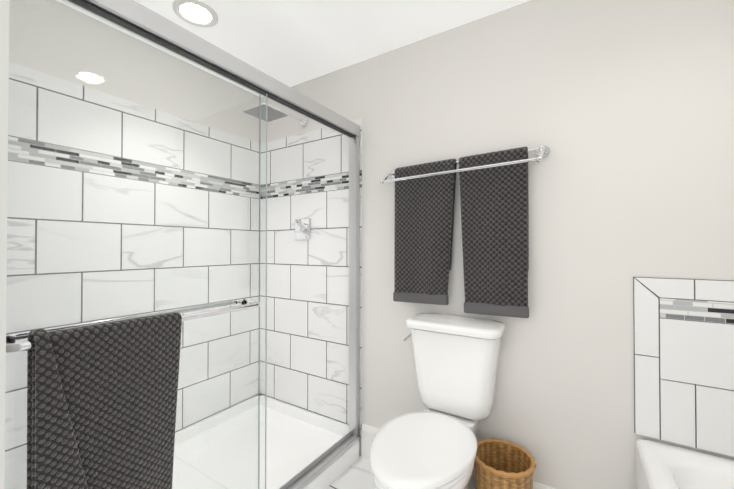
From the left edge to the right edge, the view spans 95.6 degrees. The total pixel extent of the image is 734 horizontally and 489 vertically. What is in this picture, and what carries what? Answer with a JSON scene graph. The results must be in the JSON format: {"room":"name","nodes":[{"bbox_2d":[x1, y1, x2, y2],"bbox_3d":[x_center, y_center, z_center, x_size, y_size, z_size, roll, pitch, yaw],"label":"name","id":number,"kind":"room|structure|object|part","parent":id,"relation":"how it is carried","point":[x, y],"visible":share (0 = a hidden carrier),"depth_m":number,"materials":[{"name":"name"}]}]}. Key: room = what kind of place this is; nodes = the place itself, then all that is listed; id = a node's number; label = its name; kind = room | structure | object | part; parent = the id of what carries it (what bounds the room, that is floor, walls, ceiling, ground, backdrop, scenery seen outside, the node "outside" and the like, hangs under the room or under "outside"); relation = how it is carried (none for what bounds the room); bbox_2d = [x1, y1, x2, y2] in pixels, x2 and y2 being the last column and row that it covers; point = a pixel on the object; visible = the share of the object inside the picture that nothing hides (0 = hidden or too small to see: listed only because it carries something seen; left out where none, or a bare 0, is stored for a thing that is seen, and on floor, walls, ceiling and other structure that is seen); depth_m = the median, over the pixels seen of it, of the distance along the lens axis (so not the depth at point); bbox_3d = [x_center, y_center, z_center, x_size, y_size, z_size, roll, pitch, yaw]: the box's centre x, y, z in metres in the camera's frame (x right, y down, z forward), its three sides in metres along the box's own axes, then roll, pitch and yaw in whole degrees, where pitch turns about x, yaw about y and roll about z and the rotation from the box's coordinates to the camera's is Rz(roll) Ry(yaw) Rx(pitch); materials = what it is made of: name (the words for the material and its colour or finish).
{"room":"bathroom","nodes":[
{"label":"bathroom","id":0,"kind":"room"},
{"bbox_2d":[9,0,258,432],"bbox_3d":[-1.284,0.074,1.818,0.120,2.360,1.640,0,-1,32],"label":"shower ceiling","id":1,"kind":"structure","parent":0,"point":[105,30],"depth_m":1.72,"materials":[{"name":"paint"}]},
{"bbox_2d":[4,160,258,488],"bbox_3d":[-1.198,0.374,1.831,0.008,1.440,1.520,0,-1,32],"label":"wall tile","id":2,"kind":"structure","parent":1,"relation":"attached to","point":[76,252],"depth_m":1.76,"materials":[{"name":"tile"}]},
{"bbox_2d":[8,136,260,197],"bbox_3d":[-1.198,-0.396,1.839,0.008,0.100,1.520,0,-1,32],"label":"mosaic tile border","id":3,"kind":"object","parent":1,"relation":"attached to","point":[145,167],"depth_m":1.70,"materials":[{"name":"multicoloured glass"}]},
{"bbox_2d":[8,62,260,184],"bbox_3d":[-1.198,-0.601,1.841,0.008,0.310,1.520,0,-1,32],"label":"wall tile","id":4,"kind":"structure","parent":1,"relation":"attached to","point":[13,104],"depth_m":1.70,"materials":[{"name":"tile"}]},
{"bbox_2d":[56,0,529,96],"bbox_3d":[0.038,-1.164,1.059,3.180,0.100,1.760,0,-1,32],"label":"ceiling","id":5,"kind":"structure","parent":0,"point":[290,43],"depth_m":1.70,"materials":[{"name":"paint"}]},
{"bbox_2d":[172,0,217,27],"bbox_3d":[-0.819,-1.104,1.592,0.196,0.009,0.196,0,-1,32],"label":"recessed light","id":6,"kind":"object","parent":5,"relation":"in","point":[197,13],"visible":1,"depth_m":1.58,"materials":[{"name":"white paint"}]},
{"bbox_2d":[326,455,375,488],"bbox_3d":[0.038,1.296,1.035,3.180,0.100,1.760,0,-1,32],"label":"floor","id":7,"kind":"structure","parent":0,"point":[357,474],"depth_m":1.78,"materials":[{"name":"tile"}]},
{"bbox_2d":[4,0,359,488],"bbox_3d":[-0.790,0.268,1.572,0.956,1.966,1.500,0,-1,32],"label":"shower","id":8,"kind":"object","parent":7,"relation":"on","point":[101,401],"visible":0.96,"depth_m":1.01,"materials":[{"name":"clear glass"}]},
{"bbox_2d":[32,312,181,488],"bbox_3d":[-0.686,0.608,0.913,0.057,0.794,0.335,0,-1,32],"label":"towel","id":9,"kind":"object","parent":8,"relation":"hanging from","point":[104,396],"depth_m":0.88,"materials":[{"name":"grey fabric"}]},
{"bbox_2d":[370,313,504,488],"bbox_3d":[0.272,0.801,1.355,0.442,0.896,0.713,0,-1,32],"label":"toilet","id":10,"kind":"object","parent":7,"relation":"on","point":[433,445],"visible":1,"depth_m":1.43,"materials":[{"name":"white ceramic"}]},
{"bbox_3d":[0.212,0.767,1.281,0.381,0.031,0.523,0,-1,32],"label":"lid","id":11,"kind":"part","parent":10,"relation":"part of","materials":[{"name":"white plastic"}]},
{"bbox_3d":[0.212,0.794,1.281,0.371,0.020,0.510,0,-1,32],"label":"seat","id":12,"kind":"part","parent":10,"relation":"part of","materials":[{"name":"white plastic"}]},
{"bbox_3d":[0.407,0.378,1.569,0.440,0.046,0.214,0,-1,32],"label":"tank lid","id":13,"kind":"part","parent":10,"relation":"part of","materials":[{"name":"white ceramic"}]},
{"bbox_3d":[0.414,0.598,1.577,0.405,0.393,0.190,0,-1,32],"label":"tank","id":14,"kind":"part","parent":10,"relation":"part of","materials":[{"name":"white ceramic"}]},
{"bbox_2d":[474,438,535,488],"bbox_3d":[0.571,1.066,1.397,0.251,0.368,0.251,0,-1,32],"label":"basket","id":15,"kind":"object","parent":7,"relation":"on","point":[501,464],"visible":0.9,"depth_m":1.42,"materials":[{"name":"wicker"}]},
{"bbox_2d":[636,439,733,488],"bbox_3d":[0.954,0.986,0.450,0.756,0.510,1.502,0,-1,32],"label":"bathtub","id":16,"kind":"object","parent":7,"relation":"on","point":[661,466],"visible":1,"depth_m":1.12,"materials":[{"name":"white ceramic"}]},
{"bbox_2d":[261,0,733,488],"bbox_3d":[0.479,0.073,1.739,3.180,2.360,0.120,0,-1,32],"label":"wall","id":17,"kind":"structure","parent":0,"point":[622,111],"depth_m":1.43,"materials":[{"name":"paint"}]},
{"bbox_2d":[242,103,307,125],"bbox_3d":[-0.538,-0.815,2.068,0.200,0.084,0.430,0,-1,32],"label":"shower head","id":18,"kind":"object","parent":17,"relation":"attached to","point":[274,113],"visible":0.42,"depth_m":1.98},
{"bbox_3d":[-0.600,-0.780,1.971,0.200,0.010,0.200,0,-1,32],"label":"plate","id":19,"kind":"part","parent":18,"relation":"part of","materials":[{"name":"silver metal"}]},
{"bbox_3d":[-0.515,-0.820,2.104,0.056,0.073,0.346,0,-1,32],"label":"arm","id":20,"kind":"part","parent":18,"relation":"part of"},
{"bbox_2d":[260,187,361,428],"bbox_3d":[-0.411,0.378,2.226,0.897,1.440,0.008,0,-1,32],"label":"wall tile","id":21,"kind":"structure","parent":17,"relation":"attached to","point":[308,325],"depth_m":2.20,"materials":[{"name":"tile"}]},
{"bbox_2d":[295,218,310,239],"bbox_3d":[-0.445,-0.102,2.210,0.148,0.140,0.063,0,-1,32],"label":"shower valve","id":22,"kind":"object","parent":21,"relation":"attached to","point":[302,229],"visible":1,"depth_m":2.21,"materials":[{"name":"silver metal"}]},
{"bbox_2d":[260,170,361,198],"bbox_3d":[-0.411,-0.392,2.233,0.897,0.100,0.008,0,-1,32],"label":"mosaic tile border","id":23,"kind":"object","parent":17,"relation":"attached to","point":[320,184],"depth_m":2.21,"materials":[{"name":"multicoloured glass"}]},
{"bbox_2d":[261,119,361,184],"bbox_3d":[-0.411,-0.597,2.235,0.897,0.310,0.008,0,-1,32],"label":"wall tile","id":24,"kind":"structure","parent":17,"relation":"attached to","point":[319,152],"depth_m":2.22,"materials":[{"name":"tile"}]},
{"bbox_2d":[361,424,554,488],"bbox_3d":[0.505,1.156,1.631,1.264,0.192,0.016,0,-1,32],"label":"baseboard","id":25,"kind":"structure","parent":17,"relation":"attached to","point":[368,433],"depth_m":1.94,"materials":[{"name":"white paint"}]},
{"bbox_2d":[379,145,549,317],"bbox_3d":[0.425,-0.055,1.604,0.792,0.758,0.166,0,-1,32],"label":"towel rail","id":26,"kind":"object","parent":17,"relation":"attached to","point":[494,204],"visible":1,"depth_m":1.56,"materials":[{"name":"grey fabric"}]},
{"bbox_2d":[394,159,456,294],"bbox_3d":[0.296,-0.062,1.712,0.332,0.719,0.051,0,-1,32],"label":"towel","id":27,"kind":"object","parent":26,"relation":"hanging from","point":[424,206],"depth_m":1.69,"materials":[{"name":"grey fabric"}]},
{"bbox_2d":[459,147,528,305],"bbox_3d":[0.577,-0.056,1.533,0.303,0.748,0.051,0,-1,32],"label":"towel","id":28,"kind":"object","parent":26,"relation":"hanging from","point":[494,204],"depth_m":1.50,"materials":[{"name":"grey fabric"}]},
{"bbox_2d":[633,277,733,447],"bbox_3d":[1.365,0.429,1.097,0.760,0.609,0.005,0,-1,32],"label":"grout","id":29,"kind":"structure","parent":17,"relation":"attached to","point":[658,297],"depth_m":1.26,"materials":[{"name":"grey"}]},
{"bbox_2d":[659,298,733,323],"bbox_3d":[1.393,0.237,1.074,0.681,0.073,0.007,0,-1,32],"label":"mosaic tile border","id":30,"kind":"object","parent":29,"relation":"attached to","point":[708,311],"depth_m":1.20,"materials":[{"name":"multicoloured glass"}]},
{"bbox_2d":[634,277,733,456],"bbox_3d":[1.362,0.429,1.092,0.756,0.605,0.007,0,-1,32],"label":"wall tiles","id":31,"kind":"structure","parent":17,"relation":"attached to","point":[699,353],"depth_m":1.22,"materials":[{"name":"tile"}]},
{"bbox_3d":[-1.150,0.064,0.831,1.166,2.360,0.120,0,-1,32],"label":"wall","id":32,"kind":"structure","parent":0,"visible":0},
{"bbox_2d":[0,0,9,488],"bbox_3d":[-0.654,0.141,0.511,0.014,2.200,0.134,0,-1,32],"label":"door frame","id":33,"kind":"structure","parent":32,"relation":"attached to","point":[4,51],"depth_m":0.56,"materials":[{"name":"white paint"}]}
]}

